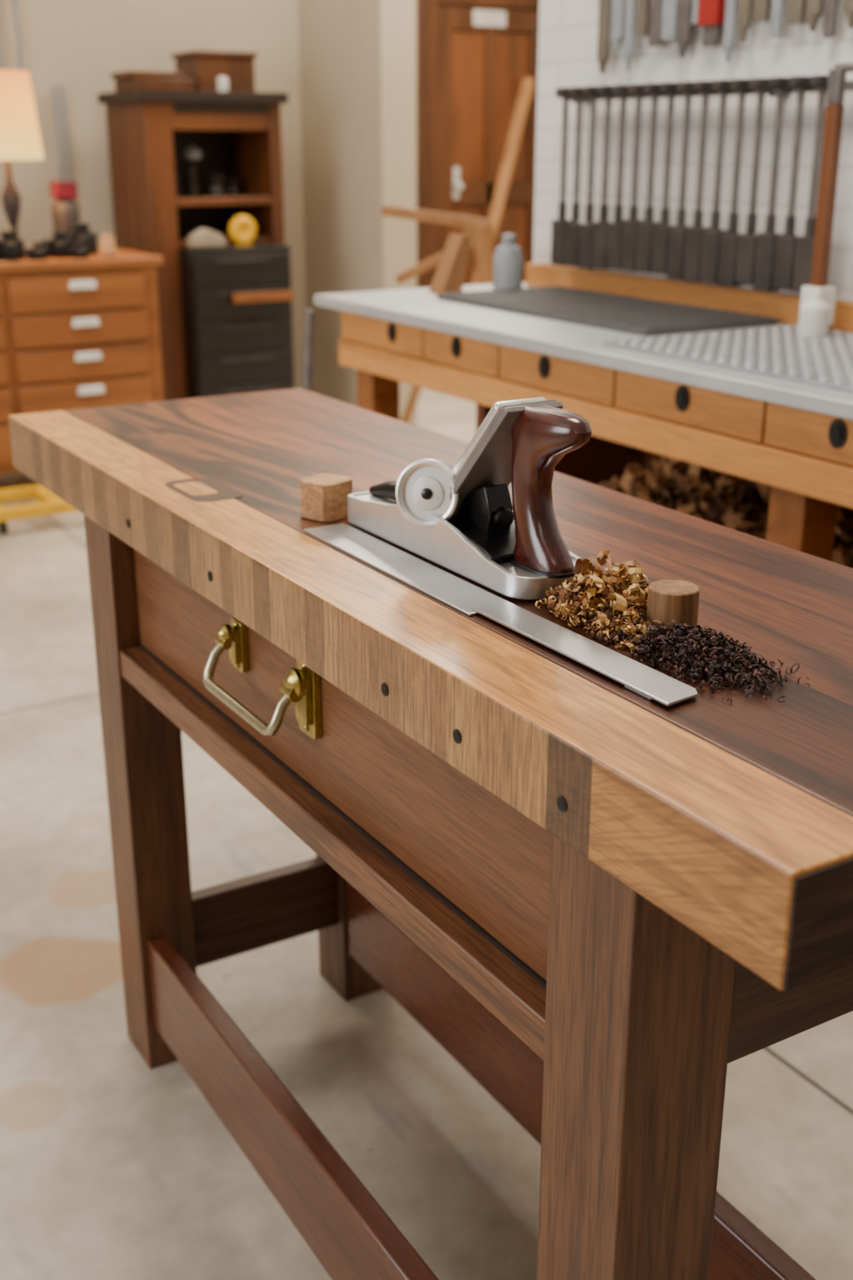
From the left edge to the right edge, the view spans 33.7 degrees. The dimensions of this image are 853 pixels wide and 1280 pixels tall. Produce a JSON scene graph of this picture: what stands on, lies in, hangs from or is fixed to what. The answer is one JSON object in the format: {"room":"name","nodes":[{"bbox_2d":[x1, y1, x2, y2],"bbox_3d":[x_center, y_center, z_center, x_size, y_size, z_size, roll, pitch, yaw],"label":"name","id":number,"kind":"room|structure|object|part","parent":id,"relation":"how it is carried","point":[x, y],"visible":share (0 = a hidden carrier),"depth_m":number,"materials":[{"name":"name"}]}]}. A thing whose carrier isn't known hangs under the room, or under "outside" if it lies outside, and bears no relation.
{"room":"woodworking shop","nodes":[
{"label":"woodworking shop","id":0,"kind":"room"},
{"bbox_2d":[0,0,305,388],"bbox_3d":[-3.123,-2.103,5.308,5.700,2.900,1.000,-11,23,-29],"label":"wall","id":1,"kind":"structure","parent":0,"point":[77,46],"depth_m":5.80,"materials":[{"name":"beige paint"}]},
{"bbox_2d":[0,0,70,181],"bbox_3d":[-1.593,-2.171,5.601,0.313,0.930,0.057,-11,23,-29],"label":"hanging cables","id":2,"kind":"object","parent":1,"relation":"hanging from","point":[14,2],"visible":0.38,"depth_m":5.67,"materials":[{"name":"grey plastic"}]},
{"bbox_2d":[297,0,417,425],"bbox_3d":[-0.300,-2.331,5.944,0.160,2.900,0.740,-11,23,-29],"label":"wall pier","id":3,"kind":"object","parent":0,"point":[357,58],"visible":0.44,"depth_m":5.90,"materials":[{"name":"beige paint"}]},
{"bbox_2d":[0,387,852,1279],"bbox_3d":[0.157,0.334,2.942,8.400,0.100,9.800,-11,23,-29],"label":"floor","id":4,"kind":"structure","parent":0,"point":[113,1166],"depth_m":1.98,"materials":[{"name":"concrete"}]},
{"bbox_2d":[0,484,79,534],"bbox_3d":[-1.283,-0.473,4.919,0.520,0.090,0.300,-11,23,-29],"label":"yellow dolly","id":5,"kind":"object","parent":4,"relation":"on","point":[48,503],"visible":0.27,"depth_m":4.77,"materials":[{"name":"paint"}]},
{"bbox_2d":[0,233,164,474],"bbox_3d":[-1.585,-0.992,5.124,1.180,0.930,0.518,-11,23,-29],"label":"dresser","id":6,"kind":"object","parent":4,"relation":"on","point":[76,333],"depth_m":5.01,"materials":[{"name":"brown wood"}]},
{"bbox_2d":[0,70,43,256],"bbox_3d":[-1.484,-1.682,4.990,0.250,0.620,0.250,-11,23,-29],"label":"table lamp","id":7,"kind":"object","parent":6,"relation":"on","point":[19,132],"visible":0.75,"depth_m":4.87,"materials":[{"name":"beige fabric"}]},
{"bbox_3d":[-1.484,-1.837,4.934,0.250,0.290,0.250,-11,23,-29],"label":"lamp shade","id":8,"kind":"part","parent":7,"relation":"part of","materials":[{"name":"beige fabric"}]},
{"bbox_2d":[0,222,98,260],"bbox_3d":[-1.353,-1.419,5.010,0.415,0.110,0.260,-11,23,-29],"label":"vintage camera","id":9,"kind":"object","parent":6,"relation":"on","point":[80,242],"visible":1,"depth_m":4.98,"materials":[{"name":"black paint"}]},
{"bbox_2d":[49,180,79,232],"bbox_3d":[-1.349,-1.582,5.260,0.100,0.250,0.100,-11,23,-29],"label":"storage jar","id":10,"kind":"object","parent":6,"relation":"on","point":[65,211],"visible":0.72,"depth_m":5.21,"materials":[{"name":"brown glass"}]},
{"bbox_3d":[-1.140,-1.411,5.034,0.060,0.080,0.060,-11,23,-29],"label":"small turned knob","id":11,"kind":"part","parent":6,"relation":"part of","materials":[{"name":"wood"}]},
{"bbox_2d":[97,90,294,400],"bbox_3d":[-0.901,-1.487,5.783,0.620,1.420,0.590,-11,23,-29],"label":"cabinet","id":12,"kind":"object","parent":4,"relation":"on","point":[225,314],"visible":0.79,"depth_m":5.62,"materials":[{"name":"brown wood"}]},
{"bbox_2d":[110,70,194,91],"bbox_3d":[-1.065,-2.160,5.451,0.250,0.070,0.250,-11,23,-29],"label":"boards","id":13,"kind":"object","parent":12,"relation":"on","point":[128,80],"visible":0.84,"depth_m":5.36,"materials":[{"name":"brown wood"}]},
{"bbox_3d":[-0.932,-1.914,5.685,0.620,0.550,0.470,-11,23,-29],"label":"cabinet cornice","id":14,"kind":"part","parent":12,"relation":"part of","materials":[{"name":"brown wood"}]},
{"bbox_2d":[186,228,226,248],"bbox_3d":[-0.867,-1.583,5.541,0.154,0.073,0.060,-11,23,-29],"label":"folded cloth","id":15,"kind":"object","parent":12,"relation":"on","point":[202,237],"visible":1,"depth_m":5.51,"materials":[{"name":"beige fabric"}]},
{"bbox_2d":[175,144,240,196],"bbox_3d":[-0.900,-1.897,5.680,0.337,0.200,0.124,-11,23,-29],"label":"vessels","id":16,"kind":"object","parent":12,"relation":"in","point":[192,153],"visible":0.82,"depth_m":5.67,"materials":[{"name":"grey plastic"}]},
{"bbox_2d":[171,50,257,92],"bbox_3d":[-0.844,-2.260,5.612,0.260,0.150,0.260,-11,23,-29],"label":"wooden box","id":17,"kind":"object","parent":12,"relation":"on","point":[204,67],"visible":0.85,"depth_m":5.51,"materials":[{"name":"brown wood"}]},
{"bbox_2d":[217,76,229,91],"bbox_3d":[-0.789,-2.151,5.450,0.044,0.055,0.044,-11,23,-29],"label":"bottle","id":18,"kind":"object","parent":12,"relation":"on","point":[222,82],"visible":0.98,"depth_m":5.43,"materials":[{"name":"plastic"}]},
{"bbox_3d":[-0.757,-1.167,5.740,0.435,0.845,0.112,-11,23,-29],"label":"black drawer","id":19,"kind":"part","parent":12,"relation":"part of","materials":[{"name":"paint"}]},
{"bbox_2d":[228,214,256,246],"bbox_3d":[-0.735,-1.636,5.619,0.119,0.120,0.044,-11,23,-29],"label":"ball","id":20,"kind":"object","parent":12,"relation":"on","point":[242,227],"visible":1,"depth_m":5.61,"materials":[{"name":"paint"}]},
{"bbox_3d":[-0.654,-1.373,5.632,0.260,0.037,0.027,-11,23,-29],"label":"wooden drawer pull","id":21,"kind":"part","parent":12,"relation":"part of","materials":[{"name":"brown wood"}]},
{"bbox_2d":[302,309,314,391],"bbox_3d":[-0.313,-0.394,3.553,0.086,0.862,0.040,3,20,8],"label":"pipe","id":22,"kind":"object","parent":4,"relation":"on","point":[309,314],"visible":0.15,"depth_m":3.43,"materials":[{"name":"grey metal"}]},
{"bbox_2d":[8,387,852,1279],"bbox_3d":[-0.008,0.273,1.665,0.488,0.875,1.579,-11,23,-29],"label":"workbench","id":23,"kind":"object","parent":4,"relation":"on","point":[600,898],"visible":1,"depth_m":1.22,"materials":[{"name":"brown wood"}]},
{"bbox_3d":[-0.385,0.217,1.933,0.080,0.798,0.095,-11,23,-29],"label":"leg","id":24,"kind":"part","parent":23,"relation":"part of","materials":[{"name":"brown wood"}]},
{"bbox_3d":[-0.173,0.035,1.421,0.051,0.079,0.196,-11,23,-29],"label":"drawer pull","id":25,"kind":"part","parent":23,"relation":"part of","materials":[{"name":"gold metal"}]},
{"bbox_2d":[300,473,352,522],"bbox_3d":[-0.106,-0.151,1.495,0.046,0.040,0.046,15,25,36],"label":"wooden block","id":26,"kind":"object","parent":23,"relation":"on","point":[323,496],"visible":0.86,"depth_m":1.48,"materials":[{"name":"brown wood"}]},
{"bbox_3d":[-0.132,0.161,1.435,0.045,0.036,0.938,-11,23,-29],"label":"rail","id":27,"kind":"part","parent":23,"relation":"part of","materials":[{"name":"brown wood"}]},
{"bbox_3d":[-0.120,0.066,1.409,0.017,0.156,0.938,-11,23,-29],"label":"drawer","id":28,"kind":"part","parent":23,"relation":"part of","materials":[{"name":"brown wood"}]},
{"bbox_3d":[-0.112,0.147,2.085,0.085,0.829,0.090,-11,23,-29],"label":"leg","id":29,"kind":"part","parent":23,"relation":"part of","materials":[{"name":"brown wood"}]},
{"bbox_2d":[303,523,511,615],"bbox_3d":[-0.025,-0.071,1.325,0.047,0.002,0.317,-11,23,-29],"label":"steel straightedge","id":30,"kind":"object","parent":23,"relation":"on","point":[460,594],"visible":1,"depth_m":1.31,"materials":[{"name":"silver metal"}]},
{"bbox_2d":[347,396,592,599],"bbox_3d":[0.031,-0.156,1.319,0.105,0.161,0.351,-11,23,-29],"label":"plane","id":31,"kind":"object","parent":23,"relation":"on","point":[462,518],"visible":0.97,"depth_m":1.26,"materials":[{"name":"metal"}]},
{"bbox_3d":[0.105,-0.130,1.222,0.036,0.140,0.104,-11,23,-29],"label":"tote handle","id":32,"kind":"part","parent":31,"relation":"part of","materials":[{"name":"brown wood"}]},
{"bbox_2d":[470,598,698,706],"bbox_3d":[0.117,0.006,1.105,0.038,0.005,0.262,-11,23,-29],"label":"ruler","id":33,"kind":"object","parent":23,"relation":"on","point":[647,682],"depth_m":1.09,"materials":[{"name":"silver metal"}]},
{"bbox_3d":[0.152,0.514,1.102,0.095,0.798,0.095,-11,23,-29],"label":"leg","id":34,"kind":"part","parent":23,"relation":"part of","materials":[{"name":"brown wood"}]},
{"bbox_2d":[535,550,810,702],"bbox_3d":[0.199,-0.023,1.111,0.114,0.055,0.277,-11,22,-27],"label":"wood shavings","id":35,"kind":"object","parent":23,"relation":"on","point":[622,585],"visible":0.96,"depth_m":1.11},
{"bbox_2d":[646,580,699,634],"bbox_3d":[0.199,-0.024,1.138,0.041,0.040,0.041,-11,23,-29],"label":"plug","id":36,"kind":"object","parent":23,"relation":"on","point":[667,600],"visible":0.6,"depth_m":1.12,"materials":[{"name":"brown wood"}]},
{"bbox_2d":[381,205,494,423],"bbox_3d":[0.098,-0.941,4.820,0.534,1.046,0.317,-7,21,-18],"label":"sawhorse","id":37,"kind":"object","parent":4,"relation":"on","point":[480,231],"visible":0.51,"depth_m":4.71,"materials":[{"name":"brown wood"}]},
{"bbox_2d":[471,77,535,284],"bbox_3d":[0.362,-2.279,7.776,0.065,1.561,0.763,13,23,32],"label":"plank","id":38,"kind":"object","parent":4,"relation":"on","point":[527,85],"visible":0.5,"depth_m":7.77,"materials":[{"name":"brown wood"}]},
{"bbox_2d":[314,262,852,561],"bbox_3d":[0.937,0.053,2.161,0.600,0.955,3.700,-11,23,-29],"label":"storage bench","id":39,"kind":"object","parent":4,"relation":"on","point":[772,405],"visible":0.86,"depth_m":2.53,"materials":[{"name":"brown wood"}]},
{"bbox_2d":[429,234,470,294],"bbox_3d":[0.056,-0.905,3.388,0.084,0.135,0.060,-11,23,-29],"label":"block","id":40,"kind":"object","parent":39,"relation":"on","point":[449,277],"visible":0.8,"depth_m":3.37,"materials":[{"name":"brown wood"}]},
{"bbox_2d":[493,234,523,289],"bbox_3d":[0.197,-0.907,3.390,0.072,0.137,0.072,-11,23,-29],"label":"bottle","id":41,"kind":"object","parent":39,"relation":"on","point":[508,257],"visible":0.79,"depth_m":3.37,"materials":[{"name":"plastic"}]},
{"bbox_2d":[314,282,852,419],"bbox_3d":[0.937,-0.333,2.023,0.600,0.025,3.700,-11,23,-29],"label":"countertop","id":42,"kind":"structure","parent":39,"relation":"on","point":[419,307],"depth_m":2.66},
{"bbox_2d":[437,285,779,336],"bbox_3d":[0.365,-0.720,3.044,0.340,0.016,0.760,-11,23,-29],"label":"mat","id":43,"kind":"object","parent":39,"relation":"on","point":[638,316],"visible":1,"depth_m":2.93,"materials":[{"name":"grey rubber"}]},
{"bbox_3d":[1.018,0.105,2.170,0.470,0.750,3.600,-11,23,-29],"label":"panel","id":44,"kind":"part","parent":39,"relation":"part of","materials":[{"name":"brown wood"}]},
{"bbox_3d":[1.198,-0.408,2.113,0.040,0.055,3.620,-11,23,-29],"label":"rail","id":45,"kind":"part","parent":39,"relation":"part of","materials":[{"name":"brown wood"}]},
{"bbox_2d":[588,455,852,568],"bbox_3d":[0.601,-0.221,2.709,0.412,0.330,1.132,-11,23,-29],"label":"heap","id":46,"kind":"object","parent":39,"relation":"on","point":[741,504],"visible":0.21,"depth_m":2.66,"materials":[{"name":"brown wood"}]},
{"bbox_2d":[603,325,852,393],"bbox_3d":[0.950,-0.341,1.998,0.480,0.006,1.650,-11,23,-29],"label":"steel tray","id":47,"kind":"object","parent":39,"relation":"on","point":[777,353],"depth_m":2.41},
{"bbox_2d":[798,293,830,339],"bbox_3d":[0.715,-0.598,2.592,0.054,0.079,0.054,-11,23,-29],"label":"glue bottle","id":48,"kind":"object","parent":39,"relation":"on","point":[814,317],"visible":0.99,"depth_m":2.57,"materials":[{"name":"plastic"}]},
{"bbox_2d":[800,68,847,331],"bbox_3d":[0.738,-0.805,2.601,0.060,0.464,0.060,-11,23,-29],"label":"clamp","id":49,"kind":"object","parent":39,"relation":"on","point":[834,113],"visible":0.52,"depth_m":2.58,"materials":[{"name":"brown wood"}]},
{"bbox_2d":[533,0,852,301],"bbox_3d":[1.791,-0.635,1.196,0.150,2.900,5.660,-11,23,-29],"label":"wall","id":50,"kind":"structure","parent":0,"point":[567,37],"depth_m":3.04,"materials":[{"name":"paint"}]},
{"bbox_2d":[550,62,852,292],"bbox_3d":[0.806,-0.845,2.605,0.105,0.418,1.870,-11,23,-29],"label":"rack","id":51,"kind":"object","parent":50,"relation":"attached to","point":[768,261],"visible":1,"depth_m":2.94,"materials":[{"name":"metal"}]},
{"bbox_2d":[596,0,852,73],"bbox_3d":[0.848,-1.194,2.463,0.050,0.319,1.800,-11,23,-29],"label":"tool rack","id":52,"kind":"object","parent":50,"relation":"attached to","point":[670,19],"visible":1,"depth_m":2.93,"materials":[{"name":"metal"}]},
{"bbox_3d":[0.112,-2.970,7.735,2.500,2.900,0.100,-11,23,-29],"label":"wall","id":53,"kind":"structure","parent":0,"visible":0},
{"bbox_2d":[416,0,539,288],"bbox_3d":[0.365,-2.577,7.912,0.970,2.040,0.099,-11,23,-29],"label":"door","id":54,"kind":"structure","parent":53,"relation":"in","point":[474,57],"depth_m":7.75,"materials":[{"name":"brown wood"}]}
]}

